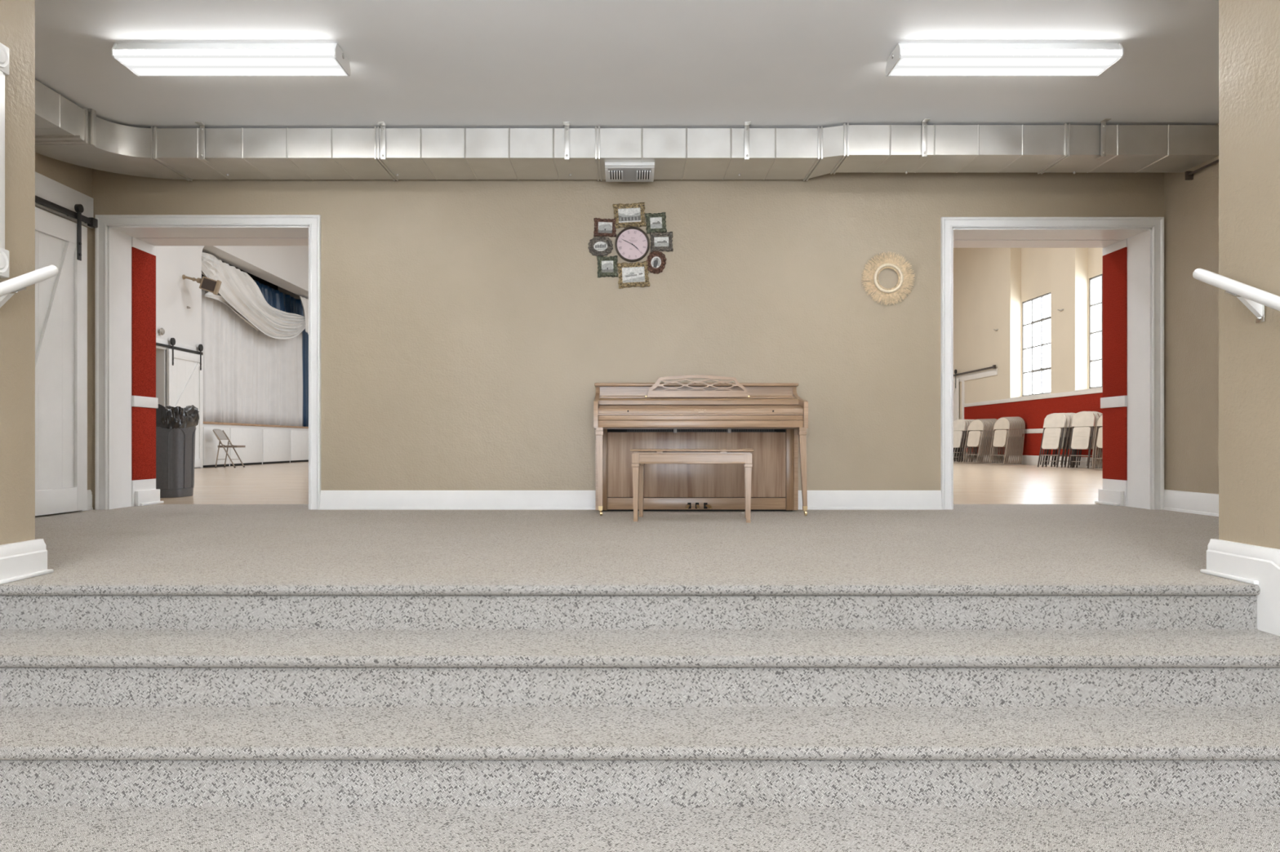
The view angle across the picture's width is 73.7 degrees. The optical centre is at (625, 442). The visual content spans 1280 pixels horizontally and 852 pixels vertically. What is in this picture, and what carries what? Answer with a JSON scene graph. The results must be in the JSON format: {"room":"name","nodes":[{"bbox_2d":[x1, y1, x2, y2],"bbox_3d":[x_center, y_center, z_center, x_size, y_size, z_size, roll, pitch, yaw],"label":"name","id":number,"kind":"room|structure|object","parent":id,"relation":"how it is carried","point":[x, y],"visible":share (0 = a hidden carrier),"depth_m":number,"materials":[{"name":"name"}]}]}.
{"room":"community hall lobby","nodes":[
{"label":"community hall lobby","id":0,"kind":"room"},
{"bbox_2d":[0,0,35,545],"bbox_3d":[-3.225,-0.520,-0.475,1.950,3.520,7.450,0,0,0],"label":"wall","id":1,"kind":"structure","parent":0,"point":[17,17],"depth_m":3.17,"materials":[{"name":"beige paint"}]},
{"bbox_2d":[0,538,53,584],"bbox_3d":[-2.225,1.004,2.092,0.050,1.272,2.385,0,0,0],"label":"baseboard","id":2,"kind":"structure","parent":1,"relation":"attached to","point":[24,560],"depth_m":3.14,"materials":[{"name":"white wood"}]},
{"bbox_2d":[0,42,58,307],"bbox_3d":[-2.257,-0.578,2.215,0.226,1.704,2.047,0,0,0],"label":"handrail","id":3,"kind":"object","parent":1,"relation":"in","point":[4,51],"depth_m":3.04,"materials":[{"name":"wood"}]},
{"bbox_2d":[35,152,92,516],"bbox_3d":[-4.100,-0.790,4.725,0.200,2.980,3.350,0,0,0],"label":"wall","id":4,"kind":"structure","parent":0,"point":[78,178],"depth_m":6.34,"materials":[{"name":"beige paint"}]},
{"bbox_2d":[35,171,97,515],"bbox_3d":[-3.954,-0.671,5.480,0.093,2.318,1.800,0,0,0],"label":"barn door","id":5,"kind":"structure","parent":4,"relation":"in","point":[61,299],"depth_m":5.97,"materials":[{"name":"white wood"}]},
{"bbox_2d":[80,489,93,511],"bbox_3d":[-3.988,0.425,4.810,0.024,0.150,3.120,0,0,0],"label":"baseboard","id":6,"kind":"structure","parent":4,"relation":"attached to","point":[89,491],"depth_m":6.34,"materials":[{"name":"white wood"}]},
{"bbox_2d":[155,245,308,468],"bbox_3d":[-8.750,-2.400,16.860,0.500,6.200,20.280,0,0,0],"label":"wall","id":7,"kind":"structure","parent":0,"point":[286,267],"depth_m":16.77,"materials":[{"name":"white paint"}]},
{"bbox_2d":[155,328,164,335],"bbox_3d":[-8.457,-2.007,15.511,0.085,0.181,0.213,0,0,0],"label":"bell","id":8,"kind":"object","parent":7,"relation":"attached to","point":[161,331],"visible":0.94,"depth_m":15.52,"materials":[{"name":"metal"}]},
{"bbox_2d":[155,337,203,467],"bbox_3d":[-8.450,-0.738,15.130,0.100,2.435,3.860,0,0,0],"label":"barn door","id":9,"kind":"structure","parent":7,"relation":"in","point":[184,371],"depth_m":16.41,"materials":[{"name":"white wood"}]},
{"bbox_2d":[182,274,222,295],"bbox_3d":[-8.146,-3.038,16.384,0.694,0.392,0.325,0,0,-17],"label":"spotlight","id":10,"kind":"object","parent":7,"relation":"attached to","point":[207,284],"visible":1,"depth_m":16.32,"materials":[{"name":"beige metal"}]},
{"bbox_2d":[201,252,308,339],"bbox_3d":[-8.825,-3.319,20.972,0.250,1.391,6.635,0,0,0],"label":"swag","id":11,"kind":"object","parent":7,"relation":"hanging from","point":[238,291],"visible":0.92,"depth_m":19.98,"materials":[{"name":"white fabric"}]},
{"bbox_2d":[201,260,278,289],"bbox_3d":[-10.050,-2.400,21.850,2.100,6.200,10.300,0,0,0],"label":"wall","id":12,"kind":"structure","parent":0,"point":[253,277],"depth_m":25.73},
{"bbox_2d":[253,280,304,319],"bbox_3d":[-9.394,-3.754,22.414,0.189,0.733,6.429,0,0,0],"label":"valance","id":13,"kind":"object","parent":12,"relation":"hanging from","point":[279,300],"visible":0.28,"depth_m":23.14,"materials":[{"name":"fabric"}]},
{"bbox_2d":[278,286,300,299],"bbox_3d":[-0.650,-2.400,27.100,21.300,6.200,0.200,0,0,0],"label":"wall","id":14,"kind":"structure","parent":0,"point":[282,290],"depth_m":27.00,"materials":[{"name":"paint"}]},
{"bbox_2d":[35,0,1218,128],"bbox_3d":[0.020,-2.230,1.000,8.440,0.100,10.800,0,0,0],"label":"ceiling","id":15,"kind":"structure","parent":0,"point":[414,64],"depth_m":4.93,"materials":[{"name":"white paint"}]},
{"bbox_2d":[111,43,350,76],"bbox_3d":[-2.175,-2.134,4.742,1.216,0.093,0.256,0,0,0],"label":"ceiling light","id":16,"kind":"object","parent":15,"relation":"attached to","point":[140,59],"visible":1,"depth_m":4.66,"materials":[{"name":"white plastic"}]},
{"bbox_2d":[35,79,1218,182],"bbox_3d":[0.021,-2.039,4.824,8.033,0.285,3.047,0,0,0],"label":"air duct","id":17,"kind":"object","parent":15,"relation":"attached to","point":[66,131],"visible":0.97,"depth_m":5.86,"materials":[{"name":"metal"}]},
{"bbox_2d":[604,162,654,182],"bbox_3d":[0.029,-1.932,6.079,0.348,0.073,0.263,0,0,0],"label":"air register","id":18,"kind":"object","parent":17,"relation":"attached to","point":[614,171],"depth_m":6.04,"materials":[{"name":"white metal"}]},
{"bbox_2d":[885,43,1124,76],"bbox_3d":[2.089,-2.134,4.742,1.216,0.093,0.256,0,0,0],"label":"ceiling light","id":19,"kind":"object","parent":15,"relation":"attached to","point":[906,59],"visible":1,"depth_m":4.66,"materials":[{"name":"white plastic"}]},
{"bbox_2d":[35,504,1218,574],"bbox_3d":[0.020,0.500,5.090,8.040,0.001,3.720,0,0,0],"label":"floor","id":20,"kind":"structure","parent":0,"point":[153,539],"depth_m":4.22,"materials":[{"name":"carpet"}]},
{"bbox_2d":[630,448,754,523],"bbox_3d":[0.437,0.271,5.555,0.780,0.459,0.390,0,0,7],"label":"piano bench","id":21,"kind":"object","parent":20,"relation":"on","point":[639,460],"visible":1,"depth_m":5.39,"materials":[{"name":"brown wood"}]},
{"bbox_2d":[593,375,808,515],"bbox_3d":[0.515,0.008,6.094,1.484,0.984,0.536,0,0,0],"label":"upright piano","id":22,"kind":"object","parent":20,"relation":"on","point":[771,420],"visible":1,"depth_m":6.19,"materials":[{"name":"brown wood"}]},
{"bbox_2d":[599,395,798,404],"bbox_3d":[0.515,-0.311,6.126,1.408,0.078,0.232,0,0,0],"label":"shelf","id":23,"kind":"object","parent":22,"relation":"attached to","point":[602,399],"depth_m":6.01,"materials":[{"name":"brown wood"}]},
{"bbox_2d":[92,168,1164,509],"bbox_3d":[0.020,-2.400,6.710,8.440,6.200,0.620,0,0,0],"label":"wall","id":24,"kind":"structure","parent":0,"point":[469,328],"depth_m":6.40,"materials":[{"name":"beige paint"}]},
{"bbox_2d":[131,247,155,480],"bbox_3d":[-3.126,-0.624,6.867,1.519,1.837,0.331,0,0,0],"label":"wall","id":25,"kind":"structure","parent":24,"relation":"attached to","point":[143,263],"depth_m":6.84,"materials":[{"name":"paint"}]},
{"bbox_2d":[131,236,164,506],"bbox_3d":[-3.126,-0.560,6.885,1.519,2.120,0.370,0,0,0],"label":"trim","id":26,"kind":"structure","parent":24,"relation":"attached to","point":[144,492],"depth_m":6.85,"materials":[{"name":"white wood"}]},
{"bbox_2d":[95,214,320,510],"bbox_3d":[-3.126,-0.603,6.697,1.681,2.206,0.647,0,0,0],"label":"trim","id":27,"kind":"structure","parent":24,"relation":"attached to","point":[113,233],"depth_m":6.40,"materials":[{"name":"white wood"}]},
{"bbox_2d":[587,202,673,288],"bbox_3d":[0.038,-1.480,6.381,0.639,0.647,0.036,0,0,0],"label":"clock","id":28,"kind":"object","parent":24,"relation":"attached to","point":[632,244],"visible":1,"depth_m":6.38,"materials":[{"name":"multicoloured metal"}]},
{"bbox_2d":[587,235,613,256],"bbox_3d":[-0.188,-1.472,6.383,0.188,0.153,0.028,-3,0,0],"label":"picture frame","id":29,"kind":"object","parent":28,"relation":"on","point":[600,246],"depth_m":6.38,"materials":[{"name":"grey metal"}]},
{"bbox_2d":[593,241,607,250],"bbox_3d":[-0.188,-1.473,6.392,0.104,0.073,0.001,-3,0,0],"label":"photograph","id":30,"kind":"object","parent":28,"relation":"attached to","point":[597,246],"depth_m":6.39},
{"bbox_2d":[593,217,616,237],"bbox_3d":[-0.153,-1.614,6.383,0.174,0.140,0.028,2,0,0],"label":"picture frame","id":31,"kind":"object","parent":28,"relation":"on","point":[603,227],"depth_m":6.39,"materials":[{"name":"wood"}]},
{"bbox_2d":[598,222,612,233],"bbox_3d":[-0.153,-1.613,6.391,0.107,0.084,0.001,2,0,0],"label":"photograph","id":32,"kind":"object","parent":28,"relation":"on","point":[603,227],"depth_m":6.39},
{"bbox_2d":[596,255,617,277],"bbox_3d":[-0.136,-1.321,6.383,0.158,0.164,0.028,-1,0,0],"label":"picture frame","id":33,"kind":"object","parent":28,"relation":"attached to","point":[606,267],"depth_m":6.39,"materials":[{"name":"wood"}]},
{"bbox_2d":[601,260,613,272],"bbox_3d":[-0.136,-1.321,6.391,0.089,0.088,0.001,-1,0,0],"label":"photograph","id":34,"kind":"object","parent":28,"relation":"attached to","point":[606,265],"depth_m":6.39},
{"bbox_2d":[617,208,640,222],"bbox_3d":[0.029,-1.706,6.391,0.170,0.107,0.001,-3,0,0],"label":"photograph","id":35,"kind":"object","parent":28,"relation":"attached to","point":[624,215],"depth_m":6.39},
{"bbox_2d":[613,202,646,228],"bbox_3d":[0.030,-1.706,6.383,0.245,0.186,0.028,-3,0,0],"label":"picture frame","id":36,"kind":"object","parent":28,"relation":"on","point":[627,215],"depth_m":6.39,"materials":[{"name":"gold metal"}]},
{"bbox_2d":[617,261,649,288],"bbox_3d":[0.058,-1.259,6.383,0.241,0.196,0.028,-3,0,0],"label":"picture frame","id":37,"kind":"object","parent":28,"relation":"attached to","point":[631,274],"depth_m":6.39,"materials":[{"name":"gold metal"}]},
{"bbox_2d":[622,266,644,283],"bbox_3d":[0.059,-1.260,6.391,0.172,0.116,0.001,-3,0,0],"label":"photograph","id":38,"kind":"object","parent":28,"relation":"attached to","point":[629,274],"depth_m":6.39},
{"bbox_2d":[645,250,666,274],"bbox_3d":[0.228,-1.353,6.383,0.150,0.173,0.028,14,0,0],"label":"picture frame","id":39,"kind":"object","parent":28,"relation":"attached to","point":[655,262],"depth_m":6.38,"materials":[{"name":"wood"}]},
{"bbox_2d":[650,256,661,267],"bbox_3d":[0.228,-1.353,6.391,0.078,0.089,0.001,14,0,0],"label":"photograph","id":40,"kind":"object","parent":28,"relation":"attached to","point":[655,261],"depth_m":6.39},
{"bbox_2d":[644,212,666,234],"bbox_3d":[0.228,-1.649,6.383,0.158,0.155,0.028,-3,0,0],"label":"picture frame","id":41,"kind":"object","parent":28,"relation":"on","point":[655,224],"depth_m":6.38,"materials":[{"name":"wood"}]},
{"bbox_2d":[649,217,662,228],"bbox_3d":[0.228,-1.649,6.392,0.089,0.085,0.001,-3,0,0],"label":"photograph","id":42,"kind":"object","parent":28,"relation":"on","point":[655,222],"depth_m":6.39},
{"bbox_2d":[653,236,668,246],"bbox_3d":[0.269,-1.507,6.392,0.110,0.073,0.001,-1,0,0],"label":"photograph","id":43,"kind":"object","parent":28,"relation":"attached to","point":[658,241],"depth_m":6.39},
{"bbox_2d":[649,231,673,252],"bbox_3d":[0.269,-1.507,6.383,0.174,0.150,0.028,-1,0,0],"label":"picture frame","id":44,"kind":"object","parent":28,"relation":"on","point":[660,241],"depth_m":6.39,"materials":[{"name":"grey metal"}]},
{"bbox_2d":[320,490,942,510],"bbox_3d":[0.040,0.428,6.388,4.647,0.144,0.024,0,0,0],"label":"baseboard","id":45,"kind":"structure","parent":24,"relation":"attached to","point":[329,500],"depth_m":6.38,"materials":[{"name":"white wood"}]},
{"bbox_2d":[861,251,915,305],"bbox_3d":[1.965,-1.231,6.380,0.401,0.402,0.035,0,0,0],"label":"wreath","id":46,"kind":"object","parent":24,"relation":"attached to","point":[894,293],"visible":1,"depth_m":6.38,"materials":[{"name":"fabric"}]},
{"bbox_2d":[940,217,1164,510],"bbox_3d":[3.195,-0.595,6.697,1.662,2.190,0.647,0,0,0],"label":"trim","id":47,"kind":"structure","parent":24,"relation":"attached to","point":[1144,236],"depth_m":6.40,"materials":[{"name":"white wood"}]},
{"bbox_2d":[1094,238,1127,506],"bbox_3d":[3.195,-0.552,6.885,1.500,2.104,0.370,0,0,0],"label":"trim","id":48,"kind":"structure","parent":24,"relation":"attached to","point":[1113,492],"depth_m":6.84,"materials":[{"name":"white wood"}]},
{"bbox_2d":[1102,247,1127,480],"bbox_3d":[3.195,-0.624,6.867,1.500,1.837,0.331,0,0,0],"label":"wall","id":49,"kind":"structure","parent":24,"relation":"attached to","point":[1115,263],"depth_m":6.85,"materials":[{"name":"paint"}]},
{"bbox_2d":[157,461,1102,504],"bbox_3d":[-0.700,0.601,16.975,20.800,0.199,20.050,0,0,0],"label":"floor","id":50,"kind":"structure","parent":0,"point":[283,483],"depth_m":9.91,"materials":[{"name":"brown wood"}]},
{"bbox_2d":[155,419,195,497],"bbox_3d":[-4.250,0.142,7.960,0.380,0.715,0.468,0,0,0],"label":"trash can","id":51,"kind":"object","parent":50,"relation":"on","point":[175,447],"visible":0.58,"depth_m":7.79,"materials":[{"name":"plastic"}]},
{"bbox_2d":[155,404,199,429],"bbox_3d":[-4.250,-0.242,7.960,0.431,0.233,0.515,0,0,0],"label":"liner","id":52,"kind":"object","parent":51,"relation":"in","point":[172,415],"visible":0.71,"depth_m":7.78,"materials":[{"name":"black plastic"}]},
{"bbox_2d":[212,429,245,467],"bbox_3d":[-8.057,0.108,17.320,0.543,0.783,0.442,0,0,0],"label":"folding chair","id":53,"kind":"object","parent":50,"relation":"on","point":[220,434],"visible":1,"depth_m":17.30,"materials":[{"name":"beige plastic"}]},
{"bbox_2d":[201,421,308,467],"bbox_3d":[-9.739,0.035,21.840,2.522,0.930,9.520,0,0,0],"label":"stage","id":54,"kind":"object","parent":50,"relation":"on","point":[265,444],"visible":0.56,"depth_m":19.58,"materials":[{"name":"white wood"}]},
{"bbox_2d":[201,288,302,426],"bbox_3d":[-9.155,-1.972,21.175,0.242,3.057,5.853,0,0,0],"label":"stage curtain","id":55,"kind":"object","parent":54,"relation":"on","point":[252,376],"visible":0.72,"depth_m":20.58,"materials":[{"name":"fabric"}]},
{"bbox_2d":[302,328,308,426],"bbox_3d":[-9.241,-1.946,24.966,0.101,3.007,1.723,0,0,0],"label":"curtain","id":56,"kind":"object","parent":54,"relation":"on","point":[304,335],"visible":0.3,"depth_m":24.61,"materials":[{"name":"fabric"}]},
{"bbox_2d":[953,419,966,462],"bbox_3d":[8.493,-0.059,21.891,0.258,1.096,0.470,0,0,-20],"label":"folding chair","id":57,"kind":"object","parent":50,"relation":"on","point":[959,425],"visible":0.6,"depth_m":21.82,"materials":[{"name":"white plastic"}]},
{"bbox_2d":[953,419,970,462],"bbox_3d":[8.641,-0.059,21.931,0.258,1.096,0.470,0,0,-20],"label":"folding chair","id":58,"kind":"object","parent":50,"relation":"on","point":[969,421],"visible":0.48,"depth_m":21.82,"materials":[{"name":"white plastic"}]},
{"bbox_2d":[954,419,973,462],"bbox_3d":[8.715,-0.059,21.951,0.258,1.096,0.470,0,0,-20],"label":"folding chair","id":59,"kind":"object","parent":50,"relation":"on","point":[957,449],"visible":0.23,"depth_m":22.10,"materials":[{"name":"white plastic"}]},
{"bbox_2d":[959,419,968,462],"bbox_3d":[8.567,-0.059,21.911,0.258,1.096,0.470,0,0,-20],"label":"folding chair","id":60,"kind":"object","parent":50,"relation":"on","point":[966,421],"visible":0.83,"depth_m":21.72,"materials":[{"name":"white plastic"}]},
{"bbox_2d":[963,419,984,462],"bbox_3d":[8.479,-0.048,20.783,0.281,1.067,0.473,0,0,-28],"label":"folding chair","id":61,"kind":"object","parent":50,"relation":"on","point":[974,436],"visible":1,"depth_m":20.79,"materials":[{"name":"beige metal"}]},
{"bbox_2d":[964,418,986,462],"bbox_3d":[8.526,-0.048,20.794,0.275,1.068,0.473,0,0,-28],"label":"folding chair","id":62,"kind":"object","parent":50,"relation":"on","point":[984,424],"visible":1,"depth_m":20.63,"materials":[{"name":"beige metal"}]},
{"bbox_2d":[966,418,987,462],"bbox_3d":[8.573,-0.049,20.804,0.269,1.070,0.473,0,0,-28],"label":"folding chair","id":63,"kind":"object","parent":50,"relation":"on","point":[985,422],"visible":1,"depth_m":20.63,"materials":[{"name":"beige metal"}]},
{"bbox_2d":[968,418,989,462],"bbox_3d":[8.620,-0.050,20.815,0.262,1.071,0.473,0,0,-28],"label":"folding chair","id":64,"kind":"object","parent":50,"relation":"on","point":[988,424],"visible":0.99,"depth_m":20.64,"materials":[{"name":"beige metal"}]},
{"bbox_2d":[970,418,991,462],"bbox_3d":[8.667,-0.051,20.825,0.256,1.073,0.473,0,0,-28],"label":"folding chair","id":65,"kind":"object","parent":50,"relation":"on","point":[989,429],"visible":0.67,"depth_m":20.65,"materials":[{"name":"beige metal"}]},
{"bbox_2d":[972,418,992,462],"bbox_3d":[8.714,-0.052,20.835,0.250,1.074,0.473,0,0,-28],"label":"folding chair","id":66,"kind":"object","parent":50,"relation":"on","point":[988,446],"visible":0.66,"depth_m":20.66,"materials":[{"name":"beige metal"}]},
{"bbox_2d":[973,418,994,462],"bbox_3d":[8.761,-0.052,20.846,0.243,1.075,0.473,0,0,-28],"label":"folding chair","id":67,"kind":"object","parent":50,"relation":"on","point":[975,457],"visible":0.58,"depth_m":20.70,"materials":[{"name":"beige metal"}]},
{"bbox_2d":[975,418,995,462],"bbox_3d":[8.808,-0.053,20.856,0.237,1.076,0.473,0,0,-28],"label":"folding chair","id":68,"kind":"object","parent":50,"relation":"on","point":[989,419],"visible":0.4,"depth_m":20.73,"materials":[{"name":"beige metal"}]},
{"bbox_2d":[989,417,1010,464],"bbox_3d":[8.597,-0.054,19.593,0.227,1.078,0.473,0,0,-24],"label":"folding chair","id":69,"kind":"object","parent":50,"relation":"on","point":[1003,423],"visible":1,"depth_m":19.59,"materials":[{"name":"beige metal"}]},
{"bbox_2d":[991,417,1012,464],"bbox_3d":[8.641,-0.055,19.604,0.218,1.080,0.473,0,0,-24],"label":"folding chair","id":70,"kind":"object","parent":50,"relation":"on","point":[1009,440],"visible":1,"depth_m":19.43,"materials":[{"name":"beige metal"}]},
{"bbox_2d":[993,417,1013,464],"bbox_3d":[8.685,-0.056,19.614,0.210,1.081,0.473,0,0,-24],"label":"folding chair","id":71,"kind":"object","parent":50,"relation":"on","point":[1011,441],"visible":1,"depth_m":19.43,"materials":[{"name":"beige metal"}]},
{"bbox_2d":[995,417,1015,464],"bbox_3d":[8.729,-0.057,19.624,0.202,1.082,0.473,0,0,-24],"label":"folding chair","id":72,"kind":"object","parent":50,"relation":"on","point":[1014,428],"visible":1,"depth_m":19.44,"materials":[{"name":"beige metal"}]},
{"bbox_2d":[996,417,1017,464],"bbox_3d":[8.773,-0.058,19.634,0.194,1.084,0.473,0,0,-24],"label":"folding chair","id":73,"kind":"object","parent":50,"relation":"on","point":[1014,442],"visible":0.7,"depth_m":19.45,"materials":[{"name":"beige metal"}]},
{"bbox_2d":[998,417,1018,464],"bbox_3d":[8.817,-0.058,19.645,0.186,1.085,0.473,0,0,-24],"label":"folding chair","id":74,"kind":"object","parent":50,"relation":"on","point":[1015,443],"visible":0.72,"depth_m":19.46,"materials":[{"name":"beige metal"}]},
{"bbox_2d":[1000,417,1020,464],"bbox_3d":[8.861,-0.059,19.655,0.177,1.086,0.473,0,0,-24],"label":"folding chair","id":75,"kind":"object","parent":50,"relation":"on","point":[1017,444],"visible":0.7,"depth_m":19.47,"materials":[{"name":"beige metal"}]},
{"bbox_2d":[1002,417,1022,464],"bbox_3d":[8.905,-0.060,19.665,0.169,1.087,0.473,0,0,-24],"label":"folding chair","id":76,"kind":"object","parent":50,"relation":"on","point":[1019,445],"visible":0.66,"depth_m":19.47,"materials":[{"name":"beige metal"}]},
{"bbox_2d":[1004,417,1023,464],"bbox_3d":[8.949,-0.060,19.675,0.161,1.088,0.473,0,0,-24],"label":"folding chair","id":77,"kind":"object","parent":50,"relation":"on","point":[1021,438],"visible":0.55,"depth_m":19.48,"materials":[{"name":"beige metal"}]},
{"bbox_2d":[1006,417,1025,464],"bbox_3d":[8.993,-0.061,19.686,0.152,1.089,0.473,0,0,-24],"label":"folding chair","id":78,"kind":"object","parent":50,"relation":"on","point":[1023,439],"visible":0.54,"depth_m":19.49,"materials":[{"name":"beige metal"}]},
{"bbox_2d":[1037,413,1066,467],"bbox_3d":[8.551,-0.056,17.109,0.287,1.090,0.470,0,0,-26],"label":"folding chair","id":79,"kind":"object","parent":50,"relation":"on","point":[1053,423],"visible":1,"depth_m":17.10,"materials":[{"name":"white plastic"}]},
{"bbox_2d":[1041,413,1070,467],"bbox_3d":[8.647,-0.057,17.127,0.277,1.092,0.470,0,0,-26],"label":"folding chair","id":80,"kind":"object","parent":50,"relation":"on","point":[1068,418],"visible":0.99,"depth_m":16.96,"materials":[{"name":"white plastic"}]},
{"bbox_2d":[1044,413,1072,467],"bbox_3d":[8.717,-0.058,17.140,0.268,1.094,0.470,0,0,-26],"label":"folding chair","id":81,"kind":"object","parent":50,"relation":"on","point":[1069,415],"visible":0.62,"depth_m":16.97,"materials":[{"name":"white plastic"}]},
{"bbox_2d":[1050,413,1075,467],"bbox_3d":[8.838,-0.059,17.163,0.258,1.096,0.470,0,0,-26],"label":"folding chair","id":82,"kind":"object","parent":50,"relation":"on","point":[1072,414],"visible":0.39,"depth_m":17.13,"materials":[{"name":"white plastic"}]},
{"bbox_2d":[1053,413,1075,467],"bbox_3d":[8.904,-0.059,17.175,0.249,1.097,0.470,0,0,-26],"label":"folding chair","id":83,"kind":"object","parent":50,"relation":"on","point":[1073,413],"visible":0.15,"depth_m":17.25,"materials":[{"name":"white plastic"}]},
{"bbox_2d":[1066,411,1095,468],"bbox_3d":[8.812,-0.062,16.491,0.220,1.102,0.470,0,0,-24],"label":"folding chair","id":84,"kind":"object","parent":50,"relation":"on","point":[1081,438],"visible":1,"depth_m":16.48,"materials":[{"name":"white plastic"}]},
{"bbox_2d":[1071,411,1099,467],"bbox_3d":[8.912,-0.062,16.521,0.220,1.102,0.470,0,0,-24],"label":"folding chair","id":85,"kind":"object","parent":50,"relation":"on","point":[1096,415],"visible":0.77,"depth_m":16.37,"materials":[{"name":"white plastic"}]},
{"bbox_2d":[1075,411,1102,468],"bbox_3d":[9.012,-0.062,16.551,0.220,1.102,0.470,0,0,-24],"label":"folding chair","id":86,"kind":"object","parent":50,"relation":"on","point":[1099,413],"visible":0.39,"depth_m":16.69,"materials":[{"name":"white plastic"}]},
{"bbox_2d":[1093,426,1099,468],"bbox_3d":[8.777,-0.051,15.489,0.256,1.073,0.473,0,0,-28],"label":"folding chair","id":87,"kind":"object","parent":50,"relation":"on","point":[1095,464],"visible":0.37,"depth_m":15.62,"materials":[{"name":"beige metal"}]},
{"bbox_2d":[1091,413,1102,470],"bbox_3d":[8.730,-0.050,15.479,0.263,1.071,0.473,0,0,-28],"label":"folding chair","id":88,"kind":"object","parent":50,"relation":"on","point":[1100,422],"visible":0.38,"depth_m":15.62,"materials":[{"name":"beige metal"}]},
{"bbox_2d":[1096,426,1102,468],"bbox_3d":[8.824,-0.052,15.499,0.249,1.074,0.473,0,0,-28],"label":"folding chair","id":89,"kind":"object","parent":50,"relation":"on","point":[1098,462],"visible":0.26,"depth_m":15.63,"materials":[{"name":"beige metal"}]},
{"bbox_2d":[953,248,1102,461],"bbox_3d":[9.370,-2.400,16.860,0.340,6.200,20.280,0,0,0],"label":"wall","id":90,"kind":"structure","parent":0,"point":[991,286],"depth_m":20.40,"materials":[{"name":"beige paint"}]},
{"bbox_2d":[961,380,964,453],"bbox_3d":[9.185,-0.600,23.210,0.030,2.200,0.120,0,0,0],"label":"trim","id":91,"kind":"structure","parent":90,"relation":"attached to","point":[962,381],"depth_m":23.20,"materials":[{"name":"beige paint"}]},
{"bbox_2d":[953,364,997,457],"bbox_3d":[9.150,-0.775,23.200,0.100,2.510,4.200,0,0,0],"label":"barn door","id":92,"kind":"structure","parent":90,"relation":"in","point":[956,381],"depth_m":23.22,"materials":[{"name":"beige paint"}]},
{"bbox_2d":[963,386,1102,407],"bbox_3d":[9.315,-1.021,15.085,0.290,0.102,16.130,0,0,0],"label":"trim","id":93,"kind":"structure","parent":90,"relation":"attached to","point":[1096,390],"depth_m":18.88,"materials":[{"name":"beige paint"}]},
{"bbox_2d":[964,392,1102,457],"bbox_3d":[9.194,-0.343,15.085,0.012,1.255,16.130,0,0,0],"label":"wall","id":94,"kind":"structure","parent":90,"relation":"attached to","point":[1033,412],"depth_m":19.16,"materials":[{"name":"paint"}]},
{"bbox_2d":[986,426,1100,433],"bbox_3d":[9.189,-0.265,15.085,0.022,0.100,16.130,0,0,0],"label":"trim","id":95,"kind":"structure","parent":94,"relation":"attached to","point":[1035,430],"depth_m":19.15,"materials":[{"name":"beige paint"}]},
{"bbox_2d":[965,453,1101,468],"bbox_3d":[9.188,0.393,15.085,0.025,0.215,16.130,0,0,0],"label":"baseboard","id":96,"kind":"structure","parent":90,"relation":"attached to","point":[1026,460],"depth_m":18.95,"materials":[{"name":"beige paint"}]},
{"bbox_2d":[1022,292,1050,396],"bbox_3d":[9.475,-2.230,19.430,0.070,2.260,1.870,0,0,0],"label":"window","id":97,"kind":"structure","parent":90,"relation":"in","point":[1042,369],"depth_m":19.88,"materials":[{"name":"wood"}]},
{"bbox_2d":[1088,273,1102,388],"bbox_3d":[9.475,-2.230,16.490,0.070,2.260,1.870,0,0,0],"label":"window","id":98,"kind":"structure","parent":90,"relation":"in","point":[1091,279],"depth_m":17.39,"materials":[{"name":"wood"}]},
{"bbox_2d":[1164,123,1218,494],"bbox_3d":[4.140,-0.790,4.725,0.200,2.980,3.350,0,0,0],"label":"wall","id":99,"kind":"structure","parent":0,"point":[1191,207],"depth_m":6.09,"materials":[{"name":"beige paint"}]},
{"bbox_2d":[1163,489,1218,516],"bbox_3d":[4.028,0.425,4.825,0.024,0.150,3.150,0,0,0],"label":"baseboard","id":100,"kind":"structure","parent":99,"relation":"attached to","point":[1197,503],"depth_m":6.06,"materials":[{"name":"white wood"}]},
{"bbox_2d":[1185,159,1218,180],"bbox_3d":[4.015,-1.905,5.484,0.050,0.060,1.208,0,0,0],"label":"conduit pipe","id":101,"kind":"object","parent":99,"relation":"attached to","point":[1188,175],"visible":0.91,"depth_m":6.02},
{"bbox_2d":[1218,0,1279,549],"bbox_3d":[3.250,-0.520,-0.475,1.980,3.520,7.450,0,0,0],"label":"wall","id":102,"kind":"structure","parent":0,"point":[1249,30],"depth_m":3.10,"materials":[{"name":"beige paint"}]},
{"bbox_2d":[1192,268,1279,323],"bbox_3d":[2.201,-0.186,2.215,0.114,0.946,2.047,0,0,0],"label":"handrail","id":103,"kind":"object","parent":102,"relation":"attached to","point":[1255,300],"visible":1,"depth_m":3.02,"materials":[{"name":"white metal"}]},
{"bbox_2d":[1200,538,1279,635],"bbox_3d":[2.235,1.004,2.092,0.050,1.272,2.385,0,0,0],"label":"baseboard","id":104,"kind":"structure","parent":102,"relation":"attached to","point":[1255,565],"depth_m":3.01,"materials":[{"name":"white wood"}]},
{"bbox_3d":[0.020,0.995,1.275,8.440,0.890,11.350,0,0,0],"label":"floor slab","id":105,"kind":"structure","parent":0,"visible":0},
{"bbox_2d":[0,574,1279,851],"bbox_3d":[0.005,0.820,-0.485,4.510,0.640,7.430,0,0,0],"label":"stairs","id":106,"kind":"structure","parent":105,"relation":"on","point":[139,713],"depth_m":2.59,"materials":[{"name":"carpet"}]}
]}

